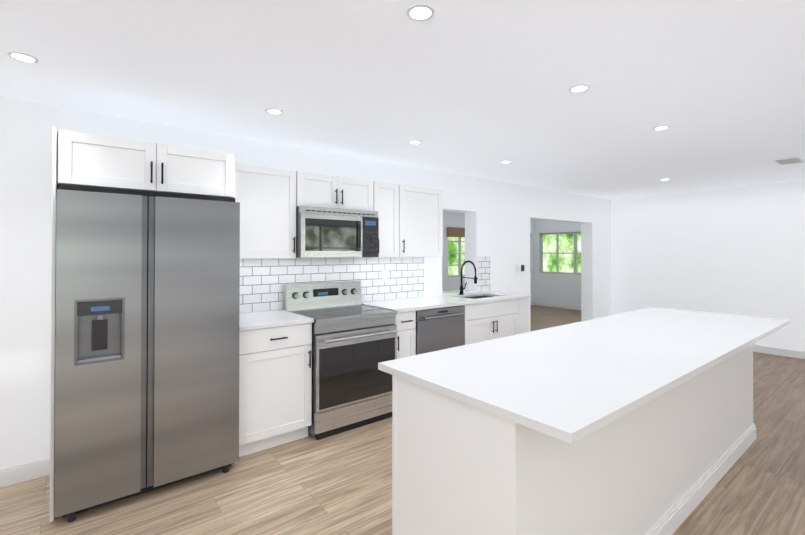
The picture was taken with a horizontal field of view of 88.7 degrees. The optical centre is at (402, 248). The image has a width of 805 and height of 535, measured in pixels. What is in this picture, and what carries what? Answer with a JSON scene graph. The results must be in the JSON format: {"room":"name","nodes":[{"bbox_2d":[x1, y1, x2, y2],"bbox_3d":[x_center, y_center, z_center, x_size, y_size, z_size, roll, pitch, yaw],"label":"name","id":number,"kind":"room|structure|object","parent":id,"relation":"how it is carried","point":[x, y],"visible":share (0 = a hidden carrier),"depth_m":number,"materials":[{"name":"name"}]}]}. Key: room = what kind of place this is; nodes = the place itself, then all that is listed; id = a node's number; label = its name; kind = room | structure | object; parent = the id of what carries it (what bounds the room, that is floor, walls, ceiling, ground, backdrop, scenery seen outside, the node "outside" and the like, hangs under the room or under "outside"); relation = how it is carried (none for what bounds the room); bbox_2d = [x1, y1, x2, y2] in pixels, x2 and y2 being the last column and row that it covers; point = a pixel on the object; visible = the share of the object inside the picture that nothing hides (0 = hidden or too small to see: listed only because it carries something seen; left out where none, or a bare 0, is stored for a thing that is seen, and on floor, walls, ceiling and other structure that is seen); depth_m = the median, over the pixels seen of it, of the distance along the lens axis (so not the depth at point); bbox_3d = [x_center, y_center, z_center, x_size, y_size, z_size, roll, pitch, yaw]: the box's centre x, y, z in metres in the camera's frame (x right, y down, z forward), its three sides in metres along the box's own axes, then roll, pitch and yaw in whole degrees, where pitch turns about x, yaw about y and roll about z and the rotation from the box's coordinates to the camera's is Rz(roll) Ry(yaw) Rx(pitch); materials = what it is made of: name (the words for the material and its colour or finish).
{"room":"kitchen","nodes":[
{"label":"kitchen","id":0,"kind":"room"},
{"bbox_2d":[0,97,611,469],"bbox_3d":[-0.324,0.280,4.324,10.740,2.370,0.200,0,-1,-38],"label":"wall","id":1,"kind":"structure","parent":0,"point":[26,130],"depth_m":2.91,"materials":[{"name":"white paint"}]},
{"bbox_2d":[0,458,49,487],"bbox_3d":[-3.275,1.390,1.830,2.630,0.105,0.014,0,-1,-38],"label":"baseboard","id":2,"kind":"structure","parent":1,"relation":"attached to","point":[23,472],"depth_m":2.56,"materials":[{"name":"white wood"}]},
{"bbox_2d":[57,129,233,197],"bbox_3d":[-1.669,-0.492,2.720,0.921,0.295,0.638,0,-1,-38],"label":"upper cabinet","id":3,"kind":"object","parent":1,"relation":"attached to","point":[92,160],"visible":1,"depth_m":2.45,"materials":[{"name":"white paint"}]},
{"bbox_2d":[234,163,295,258],"bbox_3d":[-1.163,-0.275,3.300,0.541,0.718,0.358,0,-1,-38],"label":"upper cabinet","id":4,"kind":"object","parent":1,"relation":"attached to","point":[265,197],"visible":0.81,"depth_m":3.21,"materials":[{"name":"white paint"}]},
{"bbox_2d":[296,171,372,210],"bbox_3d":[-0.653,-0.486,3.708,0.758,0.290,0.358,0,-1,-38],"label":"upper cabinet","id":5,"kind":"object","parent":1,"relation":"attached to","point":[321,190],"visible":0.88,"depth_m":3.57,"materials":[{"name":"white paint"}]},
{"bbox_2d":[296,206,378,257],"bbox_3d":[-0.625,-0.130,3.670,0.757,0.417,0.446,0,-1,-38],"label":"over-the-range microwave","id":6,"kind":"object","parent":5,"relation":"attached to","point":[327,232],"visible":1,"depth_m":3.49,"materials":[{"name":"silver metal"}]},
{"bbox_2d":[239,256,489,312],"bbox_3d":[-0.173,0.318,4.308,3.354,0.448,0.009,0,-1,-38],"label":"backsplash","id":7,"kind":"structure","parent":1,"relation":"attached to","point":[263,282],"depth_m":3.94,"materials":[{"name":"tile"}]},
{"bbox_2d":[382,270,387,281],"bbox_3d":[-0.182,0.290,4.289,0.072,0.116,0.007,0,-1,-38],"label":"electrical outlet","id":8,"kind":"object","parent":7,"relation":"attached to","point":[384,275],"visible":1,"depth_m":4.29,"materials":[{"name":"white plastic"}]},
{"bbox_2d":[361,181,398,257],"bbox_3d":[-0.237,-0.269,4.037,0.299,0.718,0.358,0,-1,-38],"label":"upper cabinet","id":9,"kind":"object","parent":1,"relation":"attached to","point":[385,200],"visible":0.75,"depth_m":3.94,"materials":[{"name":"white paint"}]},
{"bbox_2d":[399,184,442,256],"bbox_3d":[0.114,-0.266,4.316,0.591,0.718,0.358,0,-1,-38],"label":"upper cabinet","id":10,"kind":"object","parent":1,"relation":"attached to","point":[420,221],"visible":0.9,"depth_m":4.20,"materials":[{"name":"white paint"}]},
{"bbox_2d":[515,264,518,272],"bbox_3d":[1.588,0.278,5.711,0.072,0.116,0.008,0,-1,-38],"label":"switch plate","id":11,"kind":"object","parent":1,"relation":"attached to","point":[516,267],"visible":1,"depth_m":5.70,"materials":[{"name":"white plastic"}]},
{"bbox_2d":[0,305,804,534],"bbox_3d":[1.620,1.508,3.547,12.830,0.100,9.780,0,-1,-38],"label":"floor","id":12,"kind":"structure","parent":0,"point":[336,484],"depth_m":2.43,"materials":[{"name":"brown wood"}]},
{"bbox_2d":[49,127,58,521],"bbox_3d":[-2.046,0.403,2.427,0.017,2.090,0.616,0,-1,-38],"label":"panel","id":13,"kind":"object","parent":12,"relation":"on","point":[53,282],"visible":0.6,"depth_m":2.19,"materials":[{"name":"white paint"}]},
{"bbox_2d":[54,184,239,521],"bbox_3d":[-1.640,0.557,2.674,0.920,1.786,0.690,0,-1,-38],"label":"fridge","id":14,"kind":"object","parent":12,"relation":"on","point":[147,344],"visible":1,"depth_m":2.38,"materials":[{"name":"grey metal"}]},
{"bbox_2d":[239,323,311,456],"bbox_3d":[-1.075,1.010,3.182,0.547,0.890,0.634,0,-1,-38],"label":"base cabinet","id":15,"kind":"object","parent":12,"relation":"on","point":[275,386],"visible":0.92,"depth_m":2.96,"materials":[{"name":"white paint"}]},
{"bbox_2d":[239,310,313,330],"bbox_3d":[-1.078,0.548,3.191,0.550,0.030,0.624,0,-1,-38],"label":"countertop","id":16,"kind":"structure","parent":15,"relation":"on","point":[261,319],"depth_m":3.07,"materials":[{"name":"white stone"}]},
{"bbox_2d":[283,281,396,439],"bbox_3d":[-0.524,0.888,3.554,0.765,1.140,0.697,0,-1,-38],"label":"range","id":17,"kind":"object","parent":12,"relation":"on","point":[354,342],"visible":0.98,"depth_m":3.35,"materials":[{"name":"silver metal"}]},
{"bbox_2d":[395,311,415,358],"bbox_3d":[-0.151,1.016,3.917,0.261,0.890,0.634,0,-1,-38],"label":"base cabinet","id":18,"kind":"object","parent":12,"relation":"on","point":[405,323],"visible":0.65,"depth_m":3.71,"materials":[{"name":"white paint"}]},
{"bbox_2d":[414,305,464,354],"bbox_3d":[0.217,1.022,4.170,0.620,0.884,0.644,0,-1,-38],"label":"dishwasher","id":19,"kind":"object","parent":12,"relation":"on","point":[437,329],"visible":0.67,"depth_m":3.93,"materials":[{"name":"grey metal"}]},
{"bbox_2d":[463,299,518,344],"bbox_3d":[0.807,1.023,4.680,0.927,0.890,0.634,0,-1,-38],"label":"base cabinet","id":20,"kind":"object","parent":12,"relation":"on","point":[486,321],"visible":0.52,"depth_m":4.44,"materials":[{"name":"white paint"}]},
{"bbox_2d":[362,291,531,312],"bbox_3d":[0.537,0.559,4.475,2.031,0.030,0.624,0,-1,-38],"label":"countertop","id":21,"kind":"structure","parent":20,"relation":"on","point":[418,303],"depth_m":4.28,"materials":[{"name":"white stone"}]},
{"bbox_2d":[459,260,477,294],"bbox_3d":[0.776,0.345,4.869,0.131,0.406,0.206,0,-1,-38],"label":"faucet","id":22,"kind":"object","parent":21,"relation":"on","point":[475,278],"visible":1,"depth_m":4.88,"materials":[{"name":"black metal"}]},
{"bbox_2d":[463,295,493,298],"bbox_3d":[0.884,0.675,4.745,0.584,0.195,0.384,0,-1,-38],"label":"sink","id":23,"kind":"object","parent":21,"relation":"in","point":[476,297],"visible":0.04,"depth_m":4.99,"materials":[{"name":"silver metal"}]},
{"bbox_2d":[519,298,528,333],"bbox_3d":[1.235,1.026,5.046,0.192,0.890,0.594,0,-1,-38],"label":"cabinet filler","id":24,"kind":"object","parent":12,"relation":"on","point":[523,315],"depth_m":4.81,"materials":[{"name":"white paint"}]},
{"bbox_2d":[384,347,755,534],"bbox_3d":[1.313,1.003,2.501,2.987,0.891,0.715,0,-1,-38],"label":"kitchen island","id":25,"kind":"object","parent":12,"relation":"on","point":[638,422],"depth_m":1.69,"materials":[{"name":"white paint"}]},
{"bbox_2d":[378,307,789,446],"bbox_3d":[1.378,0.541,2.461,3.064,0.030,0.932,0,-1,-38],"label":"island countertop","id":26,"kind":"structure","parent":25,"relation":"on","point":[567,383],"depth_m":1.83,"materials":[{"name":"white stone"}]},
{"bbox_2d":[0,0,804,199],"bbox_3d":[1.730,-0.989,1.753,10.740,0.120,6.800,0,-1,-38],"label":"ceiling","id":27,"kind":"structure","parent":0,"point":[477,88],"depth_m":2.26,"materials":[{"name":"white paint"}]},
{"bbox_2d":[7,51,38,62],"bbox_3d":[-1.836,-0.923,1.995,0.112,0.006,0.112,0,-1,-38],"label":"recessed light","id":28,"kind":"object","parent":27,"relation":"in","point":[23,57],"visible":1,"depth_m":1.99,"materials":[{"name":"white plastic"}]},
{"bbox_2d":[265,108,282,114],"bbox_3d":[-0.860,-0.916,2.759,0.112,0.006,0.112,0,-1,-38],"label":"recessed light","id":29,"kind":"object","parent":27,"relation":"in","point":[274,111],"visible":1,"depth_m":2.76,"materials":[{"name":"white plastic"}]},
{"bbox_2d":[409,140,421,143],"bbox_3d":[0.111,-0.909,3.531,0.112,0.006,0.112,0,-1,-38],"label":"recessed light","id":30,"kind":"object","parent":27,"relation":"in","point":[415,142],"visible":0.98,"depth_m":3.53,"materials":[{"name":"white plastic"}]},
{"bbox_2d":[406,4,434,20],"bbox_3d":[0.071,-0.926,1.621,0.112,0.006,0.112,0,-1,-38],"label":"recessed light","id":31,"kind":"object","parent":27,"relation":"in","point":[420,12],"visible":1,"depth_m":1.62,"materials":[{"name":"white plastic"}]},
{"bbox_2d":[569,84,589,92],"bbox_3d":[1.018,-0.920,2.374,0.112,0.006,0.112,0,-1,-38],"label":"recessed light","id":32,"kind":"object","parent":27,"relation":"in","point":[579,88],"visible":1,"depth_m":2.37,"materials":[{"name":"white plastic"}]},
{"bbox_2d":[653,125,669,130],"bbox_3d":[1.965,-0.913,3.127,0.112,0.006,0.112,0,-1,-38],"label":"recessed light","id":33,"kind":"object","parent":27,"relation":"in","point":[663,127],"visible":0.98,"depth_m":3.11,"materials":[{"name":"white plastic"}]},
{"bbox_2d":[774,157,803,164],"bbox_3d":[3.986,-0.899,4.249,0.340,0.014,0.180,0,-1,-38],"label":"ceiling vent","id":34,"kind":"object","parent":27,"relation":"in","point":[791,160],"visible":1,"depth_m":4.21,"materials":[{"name":"white metal"}]},
{"bbox_2d":[442,211,464,290],"bbox_3d":[-0.317,0.315,8.138,5.100,2.370,0.200,0,-1,-38],"label":"wall","id":35,"kind":"structure","parent":0,"point":[445,260],"depth_m":9.06,"materials":[{"name":"white paint"}]},
{"bbox_2d":[447,227,464,236],"bbox_3d":[1.396,-0.354,9.332,1.040,0.210,0.067,0,-1,-38],"label":"window valance","id":36,"kind":"object","parent":35,"relation":"attached to","point":[455,232],"visible":0.52,"depth_m":9.11,"materials":[{"name":"brown wood"}]},
{"bbox_2d":[448,237,464,276],"bbox_3d":[1.311,0.116,9.434,0.940,1.070,0.060,0,-1,-38],"label":"window","id":37,"kind":"structure","parent":35,"relation":"in","point":[459,253],"depth_m":9.41,"materials":[{"name":"white wood"}]},
{"bbox_2d":[530,219,534,301],"bbox_3d":[3.236,0.340,10.964,1.080,2.370,0.200,0,-1,-38],"label":"wall","id":38,"kind":"structure","parent":0,"point":[532,252],"depth_m":11.05,"materials":[{"name":"white paint"}]},
{"bbox_2d":[535,220,539,300],"bbox_3d":[3.680,0.342,11.113,0.200,2.370,0.120,0,-1,-38],"label":"wall","id":39,"kind":"structure","parent":0,"point":[537,252],"depth_m":11.04,"materials":[{"name":"white paint"}]},
{"bbox_2d":[539,220,580,305],"bbox_3d":[4.328,0.334,10.299,0.200,2.370,1.960,0,-1,-38],"label":"wall","id":40,"kind":"structure","parent":0,"point":[560,288],"depth_m":10.53,"materials":[{"name":"white paint"}]},
{"bbox_2d":[535,301,580,309],"bbox_3d":[4.424,1.464,9.995,0.014,0.105,2.780,0,-1,-38],"label":"baseboard","id":41,"kind":"structure","parent":40,"relation":"attached to","point":[565,306],"depth_m":10.53,"materials":[{"name":"white wood"}]},
{"bbox_2d":[540,232,580,274],"bbox_3d":[4.328,0.124,10.300,0.060,1.070,1.960,0,-1,-38],"label":"window","id":42,"kind":"structure","parent":40,"relation":"in","point":[575,253],"depth_m":10.66,"materials":[{"name":"white wood"}]},
{"bbox_2d":[611,181,804,350],"bbox_3d":[5.917,0.286,4.944,0.200,2.370,6.600,0,-1,-38],"label":"wall","id":43,"kind":"structure","parent":0,"point":[737,251],"depth_m":6.23,"materials":[{"name":"white paint"}]},
{"bbox_2d":[753,344,804,358],"bbox_3d":[5.771,1.418,4.945,0.014,0.105,6.400,0,-1,-38],"label":"baseboard","id":44,"kind":"structure","parent":43,"relation":"attached to","point":[780,351],"depth_m":5.67,"materials":[{"name":"white wood"}]},
{"bbox_3d":[0.638,1.009,5.083,0.600,0.925,0.200,0,-1,-38],"label":"wall","id":45,"kind":"structure","parent":0,"visible":0},
{"bbox_2d":[442,290,475,294],"bbox_3d":[0.632,0.541,5.096,0.596,0.012,0.219,0,-1,-38],"label":"sill","id":46,"kind":"structure","parent":45,"relation":"on","point":[452,292],"depth_m":5.09,"materials":[{"name":"white stone"}]},
{"label":"outside","id":47,"kind":"structure","parent":0,"visible":0},
{"bbox_2d":[448,237,464,274],"bbox_3d":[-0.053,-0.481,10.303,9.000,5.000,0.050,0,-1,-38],"label":"garden","id":48,"kind":"object","parent":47,"point":[452,258],"depth_m":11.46,"materials":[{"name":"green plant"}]},
{"bbox_2d":[543,233,580,272],"bbox_3d":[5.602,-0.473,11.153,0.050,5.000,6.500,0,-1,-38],"label":"garden","id":49,"kind":"object","parent":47,"point":[566,245],"depth_m":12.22,"materials":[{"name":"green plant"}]}
]}

